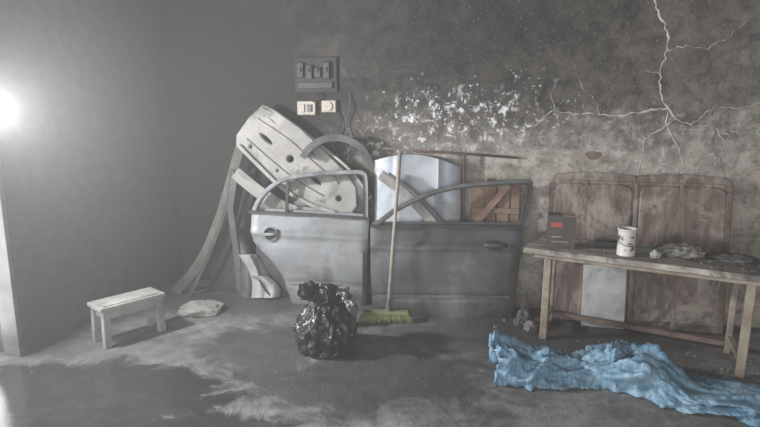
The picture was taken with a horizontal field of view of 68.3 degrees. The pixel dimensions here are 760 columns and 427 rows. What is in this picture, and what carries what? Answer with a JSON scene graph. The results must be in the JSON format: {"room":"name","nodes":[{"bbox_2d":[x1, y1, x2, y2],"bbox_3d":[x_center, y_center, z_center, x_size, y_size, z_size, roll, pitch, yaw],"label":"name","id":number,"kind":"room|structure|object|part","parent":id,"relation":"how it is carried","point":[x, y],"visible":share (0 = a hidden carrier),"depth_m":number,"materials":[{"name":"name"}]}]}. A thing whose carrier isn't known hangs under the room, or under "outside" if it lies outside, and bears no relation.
{"room":"auto repair garage","nodes":[
{"label":"auto repair garage","id":0,"kind":"room"},
{"bbox_2d":[0,0,182,354],"bbox_3d":[-2.714,-0.297,1.331,0.201,3.000,7.000,3,11,15],"label":"wall","id":1,"kind":"structure","parent":0,"point":[88,158],"depth_m":3.74,"materials":[{"name":"paint"}]},
{"bbox_2d":[0,162,23,356],"bbox_3d":[-2.415,-0.106,2.353,0.120,2.250,1.730,3,11,15],"label":"trim","id":2,"kind":"structure","parent":1,"relation":"attached to","point":[9,309],"depth_m":3.28,"materials":[{"name":"paint"}]},
{"bbox_2d":[256,195,362,295],"bbox_3d":[-0.555,0.228,4.370,0.850,0.860,0.230,0,11,0],"label":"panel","id":3,"kind":"object","parent":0,"point":[272,270],"depth_m":4.41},
{"bbox_2d":[261,107,369,195],"bbox_3d":[-0.487,-0.469,4.229,0.831,0.654,0.242,0,11,0],"label":"strip lip","id":4,"kind":"object","parent":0,"point":[344,164],"depth_m":4.23,"materials":[{"name":"white wood"}]},
{"bbox_2d":[0,279,759,426],"bbox_3d":[0.000,1.433,0.774,18.000,0.200,17.000,0,11,0],"label":"floor","id":5,"kind":"structure","parent":0,"point":[197,371],"depth_m":3.12,"materials":[{"name":"concrete"}]},
{"bbox_2d":[87,287,165,348],"bbox_3d":[-1.630,0.666,3.630,0.200,0.269,0.420,9,14,40],"label":"stool","id":6,"kind":"object","parent":5,"relation":"on","point":[108,308],"visible":1,"depth_m":3.55,"materials":[{"name":"white wood"}]},
{"bbox_3d":[-1.801,0.697,3.551,0.046,0.237,0.048,9,14,40],"label":"leg","id":7,"kind":"part","parent":6,"relation":"part of","materials":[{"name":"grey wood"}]},
{"bbox_3d":[-1.689,0.714,3.455,0.046,0.237,0.048,9,14,40],"label":"leg","id":8,"kind":"part","parent":6,"relation":"part of","materials":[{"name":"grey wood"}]},
{"bbox_3d":[-1.630,0.553,3.609,0.200,0.027,0.420,9,14,40],"label":"seat","id":9,"kind":"part","parent":6,"relation":"part of","materials":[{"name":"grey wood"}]},
{"bbox_3d":[-1.571,0.648,3.811,0.046,0.237,0.048,9,14,40],"label":"leg","id":10,"kind":"part","parent":6,"relation":"part of","materials":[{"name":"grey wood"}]},
{"bbox_3d":[-1.459,0.666,3.715,0.046,0.237,0.048,9,14,40],"label":"leg","id":11,"kind":"part","parent":6,"relation":"part of","materials":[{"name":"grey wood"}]},
{"bbox_2d":[176,300,224,316],"bbox_3d":[-1.299,0.678,4.068,0.338,0.084,0.257,-2,11,-11],"label":"lump","id":12,"kind":"object","parent":5,"relation":"on","point":[195,308],"visible":1,"depth_m":4.00,"materials":[{"name":"white stone"}]},
{"bbox_2d":[172,146,242,293],"bbox_3d":[-1.363,0.064,4.434,0.616,1.182,0.057,-2,11,-12],"label":"plank","id":13,"kind":"object","parent":5,"relation":"on","point":[237,156],"visible":0.71,"depth_m":4.44,"materials":[{"name":"grey wood"}]},
{"bbox_2d":[189,169,234,295],"bbox_3d":[-1.319,0.150,4.386,0.387,0.999,0.107,0,11,0],"label":"batten","id":14,"kind":"object","parent":5,"relation":"on","point":[224,212],"depth_m":4.38,"materials":[{"name":"grey wood"}]},
{"bbox_2d":[209,167,255,292],"bbox_3d":[-1.190,0.129,4.519,0.380,1.000,0.219,0,11,0],"label":"board","id":15,"kind":"object","parent":5,"relation":"on","point":[223,278],"visible":0.52,"depth_m":4.53,"materials":[{"name":"grey wood"}]},
{"bbox_2d":[227,228,280,297],"bbox_3d":[-0.996,0.386,4.401,0.412,0.550,0.180,-2,-4,-8],"label":"panel","id":16,"kind":"object","parent":5,"relation":"on","point":[256,282],"depth_m":4.38,"materials":[{"name":"white metal"}]},
{"bbox_2d":[227,168,353,293],"bbox_3d":[-0.689,0.157,4.326,1.000,1.016,0.082,1,11,7],"label":"bumper cover","id":17,"kind":"object","parent":5,"relation":"on","point":[240,177],"visible":0.69,"depth_m":4.27,"materials":[{"name":"grey plastic"}]},
{"bbox_2d":[236,104,373,211],"bbox_3d":[-0.571,-0.409,4.269,1.080,0.834,0.216,2,11,12],"label":"panel","id":18,"kind":"object","parent":5,"relation":"on","point":[274,143],"depth_m":4.25,"materials":[{"name":"white wood"}]},
{"bbox_3d":[-0.476,-0.448,4.278,0.897,0.714,0.092,3,11,14],"label":"strip","id":19,"kind":"part","parent":18,"relation":"part of","materials":[{"name":"grey metal"}]},
{"bbox_2d":[300,134,374,168],"bbox_3d":[-0.316,-0.466,4.182,0.553,0.258,0.147,0,11,0],"label":"liner","id":20,"kind":"object","parent":18,"relation":"attached to","point":[331,137],"visible":1,"depth_m":4.10,"materials":[{"name":"grey plastic"}]},
{"bbox_2d":[248,170,369,305],"bbox_3d":[-0.533,0.182,4.181,0.904,1.018,0.148,1,7,6],"label":"door","id":21,"kind":"structure","parent":5,"relation":"on","point":[304,245],"depth_m":4.16,"materials":[{"name":"grey metal"}]},
{"bbox_2d":[293,280,356,358],"bbox_3d":[-0.334,0.622,3.420,0.394,0.431,0.364,-3,11,-17],"label":"bag","id":22,"kind":"object","parent":5,"relation":"on","point":[325,328],"visible":1,"depth_m":3.33,"materials":[{"name":"black plastic"}]},
{"bbox_2d":[344,300,358,319],"bbox_3d":[-0.208,0.678,3.807,0.129,0.185,0.124,0,11,0],"label":"rock","id":23,"kind":"object","parent":5,"relation":"on","point":[352,306],"visible":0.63,"depth_m":3.77,"materials":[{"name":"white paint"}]},
{"bbox_2d":[356,152,412,323],"bbox_3d":[0.035,0.175,3.800,0.410,1.171,0.165,0,11,0],"label":"push broom","id":24,"kind":"object","parent":5,"relation":"on","point":[371,315],"visible":1,"depth_m":3.84,"materials":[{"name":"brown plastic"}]},
{"bbox_2d":[385,300,390,311],"bbox_3d":[0.058,0.636,3.868,0.048,0.080,0.048,3,10,-1],"label":"socket","id":25,"kind":"object","parent":24,"relation":"attached to","point":[388,303],"depth_m":3.85,"materials":[{"name":"grey metal"}]},
{"bbox_3d":[0.095,0.136,3.819,0.025,1.103,0.145,9,14,41],"label":"handle","id":26,"kind":"part","parent":24,"relation":"part of","materials":[{"name":"brown wood"}]},
{"bbox_2d":[378,171,442,221],"bbox_3d":[0.322,0.211,4.020,0.680,1.031,0.054,1,11,4],"label":"skirt","id":27,"kind":"object","parent":5,"relation":"on","point":[389,179],"visible":0.46,"depth_m":3.95,"materials":[{"name":"grey plastic"}]},
{"bbox_2d":[375,153,460,221],"bbox_3d":[0.267,0.135,4.113,0.656,1.135,0.160,2,11,11],"label":"metal sheet","id":28,"kind":"object","parent":5,"relation":"on","point":[421,173],"visible":0.36,"depth_m":4.03,"materials":[{"name":"silver metal"}]},
{"bbox_2d":[383,147,518,221],"bbox_3d":[0.499,0.112,4.109,0.967,1.183,0.048,1,11,8],"label":"stand","id":29,"kind":"object","parent":5,"relation":"on","point":[464,154],"visible":0.7,"depth_m":4.03,"materials":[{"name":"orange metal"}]},
{"bbox_2d":[370,179,532,317],"bbox_3d":[0.490,0.252,3.914,1.118,0.986,0.163,1,11,3],"label":"door","id":30,"kind":"structure","parent":5,"relation":"on","point":[441,269],"depth_m":3.90,"materials":[{"name":"grey paint"}]},
{"bbox_2d":[472,178,519,311],"bbox_3d":[0.828,0.230,4.060,0.330,0.969,0.064,2,11,12],"label":"panel","id":31,"kind":"object","parent":5,"relation":"on","point":[502,198],"visible":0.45,"depth_m":4.00,"materials":[{"name":"brown wood"}]},
{"bbox_2d":[243,316,759,424],"bbox_3d":[0.731,0.846,3.333,3.125,0.022,1.461,0,11,0],"label":"debris","id":32,"kind":"object","parent":5,"relation":"on","point":[710,371],"visible":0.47,"depth_m":3.16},
{"bbox_2d":[515,291,538,332],"bbox_3d":[0.993,0.662,3.767,0.138,0.226,0.204,0,11,0],"label":"pile","id":33,"kind":"object","parent":5,"relation":"on","point":[524,319],"visible":1,"depth_m":3.78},
{"bbox_2d":[580,264,626,329],"bbox_3d":[1.514,0.563,3.791,0.275,0.417,0.084,3,11,15],"label":"board","id":34,"kind":"object","parent":5,"relation":"on","point":[603,288],"visible":0.76,"depth_m":3.78,"materials":[{"name":"paint"}]},
{"bbox_2d":[488,325,759,426],"bbox_3d":[1.457,0.785,2.932,1.768,0.289,0.525,4,11,19],"label":"tarpaulin","id":35,"kind":"object","parent":5,"relation":"on","point":[646,371],"visible":1,"depth_m":2.94,"materials":[{"name":"blue plastic"}]},
{"bbox_2d":[549,172,732,333],"bbox_3d":[1.721,0.251,3.792,1.135,1.036,0.180,3,11,16],"label":"wooden headboard","id":36,"kind":"object","parent":5,"relation":"on","point":[691,209],"visible":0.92,"depth_m":3.74,"materials":[{"name":"brown wood"}]},
{"bbox_3d":[1.301,0.244,3.893,0.206,0.919,0.028,3,4,15],"label":"raised panel","id":37,"kind":"part","parent":36,"relation":"part of","materials":[{"name":"brown wood"}]},
{"bbox_3d":[1.544,0.256,3.829,0.291,0.919,0.028,3,4,15],"label":"raised panel","id":38,"kind":"part","parent":36,"relation":"part of","materials":[{"name":"brown wood"}]},
{"bbox_3d":[1.730,-0.200,3.750,1.020,0.025,0.018,3,4,15],"label":"rail","id":39,"kind":"part","parent":36,"relation":"part of","materials":[{"name":"brown wood"}]},
{"bbox_3d":[1.849,0.271,3.749,0.251,0.919,0.028,3,4,15],"label":"raised panel","id":40,"kind":"part","parent":36,"relation":"part of","materials":[{"name":"brown wood"}]},
{"bbox_3d":[2.102,0.283,3.682,0.266,0.919,0.028,3,4,15],"label":"raised panel","id":41,"kind":"part","parent":36,"relation":"part of","materials":[{"name":"brown wood"}]},
{"bbox_2d":[523,235,759,378],"bbox_3d":[1.668,0.542,3.386,1.520,0.600,0.440,6,12,29],"label":"work table","id":42,"kind":"object","parent":5,"relation":"on","point":[734,274],"visible":0.77,"depth_m":3.32,"materials":[{"name":"wood"}]},
{"bbox_3d":[1.056,0.527,3.561,0.051,0.565,0.046,6,12,29],"label":"leg","id":43,"kind":"part","parent":42,"relation":"part of","materials":[{"name":"wood"}]},
{"bbox_3d":[1.189,0.471,3.866,0.041,0.565,0.036,6,12,29],"label":"leg","id":44,"kind":"part","parent":42,"relation":"part of","materials":[{"name":"wood"}]},
{"bbox_2d":[546,212,576,248],"bbox_3d":[1.139,0.106,3.522,0.162,0.208,0.122,2,11,13],"label":"cardboard box","id":45,"kind":"object","parent":42,"relation":"on","point":[561,226],"visible":1,"depth_m":3.47,"materials":[{"name":"cardboard"}]},
{"bbox_2d":[595,238,616,247],"bbox_3d":[1.458,0.188,3.571,0.160,0.030,0.100,5,11,24],"label":"flat tray","id":46,"kind":"object","parent":42,"relation":"on","point":[599,241],"visible":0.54,"depth_m":3.55,"materials":[{"name":"grey metal"}]},
{"bbox_2d":[616,226,638,256],"bbox_3d":[1.462,0.167,3.314,0.135,0.163,0.124,0,11,0],"label":"tin","id":47,"kind":"object","parent":42,"relation":"on","point":[626,241],"visible":1,"depth_m":3.28,"materials":[{"name":"white metal"}]},
{"bbox_3d":[1.462,0.154,3.284,0.135,0.071,0.070,0,10,0],"label":"wire handle","id":48,"kind":"part","parent":47,"relation":"part of","materials":[{"name":"grey metal"}]},
{"bbox_3d":[1.646,0.738,3.647,1.060,0.030,0.035,6,12,29],"label":"rail","id":49,"kind":"part","parent":42,"relation":"part of","materials":[{"name":"brown wood"}]},
{"bbox_2d":[636,242,660,247],"bbox_3d":[1.626,0.195,3.502,0.250,0.040,0.060,3,11,18],"label":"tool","id":50,"kind":"object","parent":42,"relation":"on","point":[656,243],"visible":0.37,"depth_m":3.48,"materials":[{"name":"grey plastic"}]},
{"bbox_2d":[649,249,661,257],"bbox_3d":[1.615,0.232,3.277,0.062,0.050,0.070,7,13,35],"label":"chunk","id":51,"kind":"object","parent":42,"relation":"on","point":[655,253],"visible":1,"depth_m":3.26,"materials":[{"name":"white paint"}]},
{"bbox_2d":[652,242,706,259],"bbox_3d":[1.770,0.211,3.310,0.286,0.083,0.179,4,11,23],"label":"rag","id":52,"kind":"object","parent":42,"relation":"on","point":[670,249],"visible":0.97,"depth_m":3.27,"materials":[{"name":"grey fabric"}]},
{"bbox_3d":[2.107,0.568,3.345,0.041,0.565,0.036,6,12,29],"label":"leg","id":53,"kind":"part","parent":42,"relation":"part of","materials":[{"name":"wood"}]},
{"bbox_2d":[705,252,759,263],"bbox_3d":[2.025,0.249,3.228,0.310,0.040,0.172,6,12,28],"label":"cloth","id":54,"kind":"object","parent":42,"relation":"on","point":[728,257],"visible":0.98,"depth_m":3.19,"materials":[{"name":"grey fabric"}]},
{"bbox_3d":[2.044,0.775,3.226,0.028,0.030,0.332,4,11,23],"label":"rail","id":55,"kind":"part","parent":42,"relation":"part of","materials":[{"name":"wood"}]},
{"bbox_3d":[1.983,0.625,3.035,0.051,0.565,0.046,6,12,29],"label":"leg","id":56,"kind":"part","parent":42,"relation":"part of","materials":[{"name":"wood"}]},
{"bbox_2d":[165,0,759,327],"bbox_3d":[0.915,-0.800,4.044,5.800,3.000,0.206,3,11,15],"label":"wall","id":57,"kind":"structure","parent":0,"point":[467,76],"depth_m":3.98,"materials":[{"name":"paint"}]},
{"bbox_2d":[297,101,315,114],"bbox_3d":[-0.567,-0.812,4.312,0.150,0.105,0.042,3,11,15],"label":"switch","id":58,"kind":"object","parent":57,"relation":"attached to","point":[303,107],"visible":1,"depth_m":4.30,"materials":[{"name":"plastic"}]},
{"bbox_2d":[295,57,337,101],"bbox_3d":[-0.492,-1.013,4.245,0.340,0.335,0.062,3,11,15],"label":"board","id":59,"kind":"object","parent":57,"relation":"attached to","point":[312,74],"visible":1,"depth_m":4.24,"materials":[{"name":"grey plastic"}]},
{"bbox_2d":[321,93,350,153],"bbox_3d":[-0.332,-0.684,4.271,0.233,0.463,0.046,3,11,15],"label":"electrical socket","id":60,"kind":"object","parent":57,"relation":"attached to","point":[327,105],"visible":0.95,"depth_m":4.25,"materials":[{"name":"plastic"}]},
{"bbox_2d":[324,102,332,110],"bbox_3d":[-0.393,-0.812,4.245,0.066,0.065,0.012,3,11,15],"label":"socket","id":61,"kind":"object","parent":60,"relation":"attached to","point":[328,106],"depth_m":4.24,"materials":[{"name":"plastic"}]},
{"bbox_3d":[-0.387,-0.816,4.267,0.116,0.090,0.035,3,11,15],"label":"plate","id":62,"kind":"part","parent":60,"relation":"part of","materials":[{"name":"plastic"}]},
{"bbox_2d":[531,0,759,173],"bbox_3d":[1.938,-0.880,3.649,1.832,1.300,0.003,3,11,15],"label":"crack","id":63,"kind":"object","parent":57,"relation":"attached to","point":[658,10],"visible":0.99,"depth_m":3.69,"materials":[{"name":"grey concrete"}]}
]}

